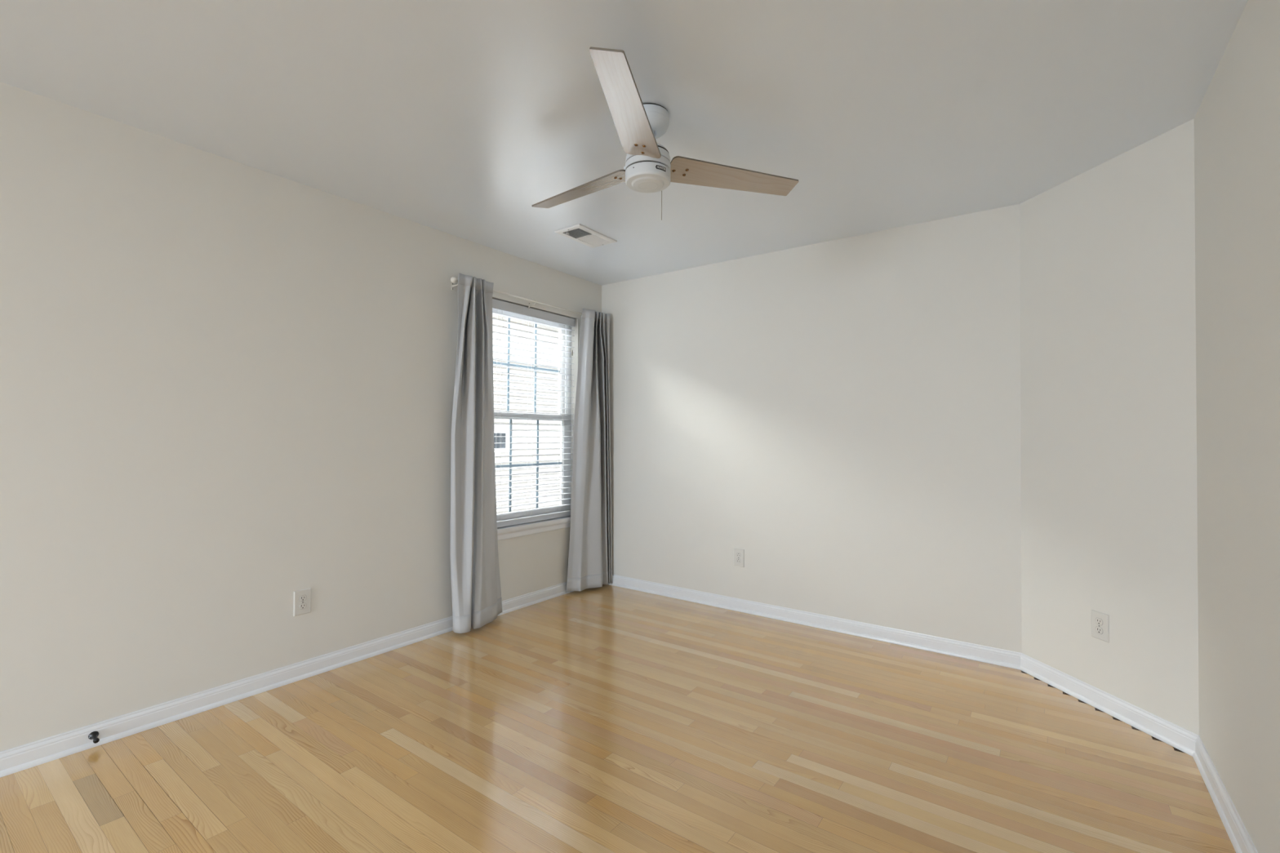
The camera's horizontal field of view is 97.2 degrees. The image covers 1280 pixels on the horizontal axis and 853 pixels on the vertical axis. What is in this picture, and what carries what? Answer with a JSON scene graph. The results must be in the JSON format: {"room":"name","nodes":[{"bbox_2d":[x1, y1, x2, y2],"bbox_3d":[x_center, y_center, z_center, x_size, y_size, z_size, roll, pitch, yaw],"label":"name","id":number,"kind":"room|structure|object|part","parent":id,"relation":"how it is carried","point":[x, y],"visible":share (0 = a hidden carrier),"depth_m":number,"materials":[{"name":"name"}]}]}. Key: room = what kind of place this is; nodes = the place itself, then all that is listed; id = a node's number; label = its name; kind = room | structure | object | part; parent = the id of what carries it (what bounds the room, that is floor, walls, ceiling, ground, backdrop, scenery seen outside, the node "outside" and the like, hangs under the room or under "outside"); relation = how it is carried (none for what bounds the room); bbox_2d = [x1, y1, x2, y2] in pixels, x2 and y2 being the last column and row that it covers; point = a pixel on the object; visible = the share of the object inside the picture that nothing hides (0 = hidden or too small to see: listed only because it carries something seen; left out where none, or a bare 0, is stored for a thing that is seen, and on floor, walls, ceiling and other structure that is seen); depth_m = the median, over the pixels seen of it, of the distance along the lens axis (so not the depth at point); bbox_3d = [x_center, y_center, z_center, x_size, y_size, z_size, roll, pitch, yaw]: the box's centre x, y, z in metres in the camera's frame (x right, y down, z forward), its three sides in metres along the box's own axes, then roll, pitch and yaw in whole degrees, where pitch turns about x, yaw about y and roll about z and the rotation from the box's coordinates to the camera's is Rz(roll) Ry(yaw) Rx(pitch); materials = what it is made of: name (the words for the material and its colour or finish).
{"room":"empty bedroom","nodes":[
{"label":"empty bedroom","id":0,"kind":"room"},
{"bbox_2d":[0,81,601,751],"bbox_3d":[-2.845,-0.008,1.281,0.140,2.440,8.680,0,-1,36],"label":"wall","id":1,"kind":"structure","parent":0,"point":[227,385],"depth_m":2.46,"materials":[{"name":"white paint"}]},
{"bbox_2d":[88,731,99,743],"bbox_3d":[-2.079,1.186,2.152,0.051,0.030,0.030,0,-1,36],"label":"door stop","id":2,"kind":"object","parent":1,"relation":"attached to","point":[93,735],"visible":1,"depth_m":2.15,"materials":[{"name":"black"}]},
{"bbox_2d":[0,582,573,777],"bbox_3d":[-2.788,1.170,1.218,0.019,0.083,8.400,0,-1,36],"label":"baseboard","id":3,"kind":"structure","parent":1,"relation":"attached to","point":[27,756],"depth_m":2.49,"materials":[{"name":"white paint"}]},
{"bbox_2d":[293,587,311,616],"bbox_3d":[-1.663,0.866,2.781,0.007,0.122,0.080,0,-1,36],"label":"wall outlet","id":4,"kind":"object","parent":1,"relation":"attached to","point":[302,598],"visible":1,"depth_m":2.78,"materials":[{"name":"white plastic"}]},
{"bbox_2d":[298,603,306,609],"bbox_3d":[-1.661,0.886,2.779,0.001,0.029,0.036,0,-1,36],"label":"receptacle","id":5,"kind":"object","parent":4,"relation":"attached to","point":[301,606],"depth_m":2.78,"materials":[{"name":"white plastic"}]},
{"bbox_2d":[298,595,306,601],"bbox_3d":[-1.661,0.847,2.780,0.001,0.029,0.036,0,-1,36],"label":"receptacle","id":6,"kind":"object","parent":4,"relation":"attached to","point":[301,597],"depth_m":2.78,"materials":[{"name":"white plastic"}]},
{"bbox_2d":[450,276,582,314],"bbox_3d":[-0.726,-0.867,4.023,0.078,0.065,1.474,0,-1,36],"label":"curtain rod","id":7,"kind":"object","parent":1,"relation":"attached to","point":[453,279],"visible":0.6,"depth_m":3.88,"materials":[{"name":"white metal"}]},
{"bbox_2d":[449,272,502,633],"bbox_3d":[-0.997,0.152,3.558,0.155,2.164,0.446,0,-1,36],"label":"curtain","id":8,"kind":"object","parent":7,"relation":"hanging from","point":[476,590],"visible":1,"depth_m":3.47,"materials":[{"name":"grey fabric"}]},
{"bbox_2d":[566,308,612,591],"bbox_3d":[-0.377,0.170,4.398,0.140,2.159,0.420,0,-1,36],"label":"curtain","id":9,"kind":"object","parent":7,"relation":"hanging from","point":[590,547],"visible":1,"depth_m":4.38,"materials":[{"name":"grey fabric"}]},
{"bbox_2d":[492,307,571,540],"bbox_3d":[-0.810,-0.044,4.062,0.169,1.621,1.010,0,-1,36],"label":"window","id":10,"kind":"structure","parent":1,"relation":"in","point":[535,527],"depth_m":4.20,"materials":[{"name":"white plastic"}]},
{"bbox_3d":[-0.856,-0.439,4.102,0.029,0.767,0.872,0,-1,36],"label":"sash","id":11,"kind":"part","parent":10,"relation":"part of","materials":[{"name":"white plastic"}]},
{"bbox_3d":[-0.835,0.289,4.074,0.029,0.765,0.872,0,-1,36],"label":"sash","id":12,"kind":"part","parent":10,"relation":"part of","materials":[{"name":"white plastic"}]},
{"bbox_2d":[492,298,575,528],"bbox_3d":[-0.793,-0.081,4.045,0.067,1.531,0.908,0,-1,36],"label":"window blind","id":13,"kind":"object","parent":10,"relation":"attached to","point":[496,304],"visible":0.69,"depth_m":4.06,"materials":[{"name":"grey plastic"}]},
{"bbox_3d":[-0.954,-0.063,3.834,0.055,1.486,0.014,0,-1,36],"label":"ladder cord","id":14,"kind":"part","parent":13,"relation":"part of","materials":[{"name":"white fabric"}]},
{"bbox_3d":[-0.787,-0.059,4.065,0.055,1.486,0.014,0,-1,36],"label":"ladder cord","id":15,"kind":"part","parent":13,"relation":"part of","materials":[{"name":"white fabric"}]},
{"bbox_3d":[-0.803,0.665,4.038,0.050,0.039,0.896,0,-1,36],"label":"rail","id":16,"kind":"part","parent":13,"relation":"part of","materials":[{"name":"grey plastic"}]},
{"bbox_3d":[-0.602,-0.054,4.320,0.055,1.486,0.014,0,-1,36],"label":"ladder cord","id":17,"kind":"part","parent":13,"relation":"part of","materials":[{"name":"white fabric"}]},
{"bbox_3d":[-0.522,-0.376,4.378,0.004,0.812,0.002,0,-1,36],"label":"pull cord","id":18,"kind":"part","parent":13,"relation":"part of","materials":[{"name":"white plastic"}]},
{"bbox_3d":[-0.785,0.700,4.030,0.096,0.021,1.010,0,-1,36],"label":"sill","id":19,"kind":"part","parent":10,"relation":"part of","materials":[{"name":"white paint"}]},
{"bbox_3d":[-0.849,-0.077,4.091,0.073,1.553,0.940,0,-1,36],"label":"frame","id":20,"kind":"part","parent":10,"relation":"part of","materials":[{"name":"white plastic"}]},
{"bbox_2d":[0,584,1235,852],"bbox_3d":[-1.403,1.266,0.212,3.442,0.120,8.400,0,-1,36],"label":"floor","id":21,"kind":"structure","parent":0,"point":[607,718],"depth_m":2.11,"materials":[{"name":"brown wood"}]},
{"bbox_2d":[0,0,1248,285],"bbox_3d":[-1.387,-1.294,0.248,3.722,0.120,8.680,0,-1,36],"label":"ceiling","id":22,"kind":"structure","parent":0,"point":[455,117],"depth_m":2.04,"materials":[{"name":"white paint"}]},
{"bbox_2d":[554,223,617,248],"bbox_3d":[-0.332,-1.171,3.498,0.203,0.020,0.354,0,-1,36],"label":"ceiling vent","id":23,"kind":"object","parent":22,"relation":"in","point":[579,233],"visible":1,"depth_m":3.48,"materials":[{"name":"white plastic"}]},
{"bbox_2d":[531,46,799,220],"bbox_3d":[-0.081,-1.007,2.217,1.059,0.381,1.164,0,-1,36],"label":"ceiling fan","id":24,"kind":"object","parent":22,"relation":"hanging from","point":[648,168],"visible":1,"depth_m":2.11,"materials":[{"name":"white wood"}]},
{"bbox_3d":[-0.239,-1.003,2.409,0.569,0.043,0.139,0,-1,42],"label":"blade","id":25,"kind":"part","parent":24,"relation":"part of","materials":[{"name":"brown wood"}]},
{"bbox_3d":[-0.046,-1.010,1.809,0.139,0.043,0.569,0,-1,12],"label":"blade","id":26,"kind":"part","parent":24,"relation":"part of","materials":[{"name":"brown wood"}]},
{"bbox_3d":[0.077,-0.959,2.092,0.046,0.014,0.004,1,-1,-33],"label":"name plate","id":27,"kind":"part","parent":24,"relation":"part of","materials":[{"name":"black"}]},
{"bbox_3d":[0.085,-0.880,2.229,0.003,0.129,0.003,0,-1,36],"label":"pull chain","id":28,"kind":"part","parent":24,"relation":"part of","materials":[{"name":"silver metal"}]},
{"bbox_3d":[0.377,-1.001,2.276,0.569,0.043,0.139,1,-1,-18],"label":"blade","id":29,"kind":"part","parent":24,"relation":"part of","materials":[{"name":"brown wood"}]},
{"bbox_2d":[601,204,1021,653],"bbox_3d":[0.901,0.051,3.839,2.924,2.440,0.140,0,-1,36],"label":"wall","id":30,"kind":"structure","parent":0,"point":[842,415],"depth_m":3.51,"materials":[{"name":"white paint"}]},
{"bbox_2d":[733,548,744,567],"bbox_3d":[0.681,0.905,3.891,0.080,0.122,0.007,0,-1,36],"label":"wall outlet","id":31,"kind":"object","parent":30,"relation":"attached to","point":[739,554],"visible":1,"depth_m":3.89,"materials":[{"name":"white plastic"}]},
{"bbox_2d":[608,574,1021,670],"bbox_3d":[0.824,1.228,3.775,2.866,0.083,0.019,0,-1,36],"label":"baseboard","id":32,"kind":"structure","parent":30,"relation":"attached to","point":[993,655],"depth_m":3.48,"materials":[{"name":"white paint"}]},
{"bbox_2d":[1019,118,1199,735],"bbox_3d":[2.130,0.040,2.567,0.140,2.440,0.931,0,-1,-9],"label":"wall","id":33,"kind":"structure","parent":0,"point":[1108,402],"depth_m":2.46,"materials":[{"name":"white paint"}]},
{"bbox_2d":[1091,609,1109,643],"bbox_3d":[2.055,0.892,2.523,0.007,0.122,0.080,0,-1,-9],"label":"wall outlet","id":34,"kind":"object","parent":33,"relation":"attached to","point":[1100,621],"visible":1,"depth_m":2.52,"materials":[{"name":"white plastic"}]},
{"bbox_2d":[1095,626,1102,634],"bbox_3d":[2.053,0.911,2.522,0.025,0.029,0.025,0,-1,36],"label":"receptacle","id":35,"kind":"object","parent":34,"relation":"attached to","point":[1099,629],"depth_m":2.52,"materials":[{"name":"white plastic"}]},
{"bbox_2d":[1095,617,1102,625],"bbox_3d":[2.053,0.873,2.523,0.025,0.029,0.025,0,-1,36],"label":"receptacle","id":36,"kind":"object","parent":34,"relation":"attached to","point":[1099,621],"depth_m":2.52,"materials":[{"name":"white plastic"}]},
{"bbox_2d":[1019,653,1198,756],"bbox_3d":[2.045,1.217,2.538,0.019,0.083,0.815,0,-1,-9],"label":"baseboard","id":37,"kind":"structure","parent":33,"relation":"attached to","point":[1181,739],"depth_m":2.44,"materials":[{"name":"white paint"}]},
{"bbox_2d":[1194,0,1279,852],"bbox_3d":[-0.138,-0.026,-1.087,0.140,2.440,8.022,0,-1,36],"label":"wall","id":38,"kind":"structure","parent":0,"point":[1237,120],"depth_m":1.66,"materials":[{"name":"white paint"}]},
{"bbox_2d":[1192,735,1257,852],"bbox_3d":[-0.185,1.153,-1.024,0.019,0.083,7.824,0,-1,36],"label":"baseboard","id":39,"kind":"structure","parent":38,"relation":"attached to","point":[1238,835],"depth_m":1.80,"materials":[{"name":"white paint"}]},
{"label":"outside","id":40,"kind":"structure","parent":0,"visible":0},
{"bbox_3d":[-0.921,1.810,3.805,28.000,0.200,30.000,0,-1,36],"label":"ground","id":41,"kind":"structure","parent":40,"visible":0},
{"bbox_2d":[492,314,560,514],"bbox_3d":[-4.449,-0.689,8.879,4.350,4.900,16.400,0,-1,36],"label":"window glass","id":42,"kind":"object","parent":41,"relation":"on","point":[556,429],"visible":0.09,"depth_m":9.29,"materials":[{"name":"grey"}]},
{"bbox_3d":[-2.347,0.221,8.744,0.005,0.242,0.675,0,-1,36],"label":"pane","id":43,"kind":"part","parent":42,"relation":"part of","materials":[{"name":"grey"}]}
]}

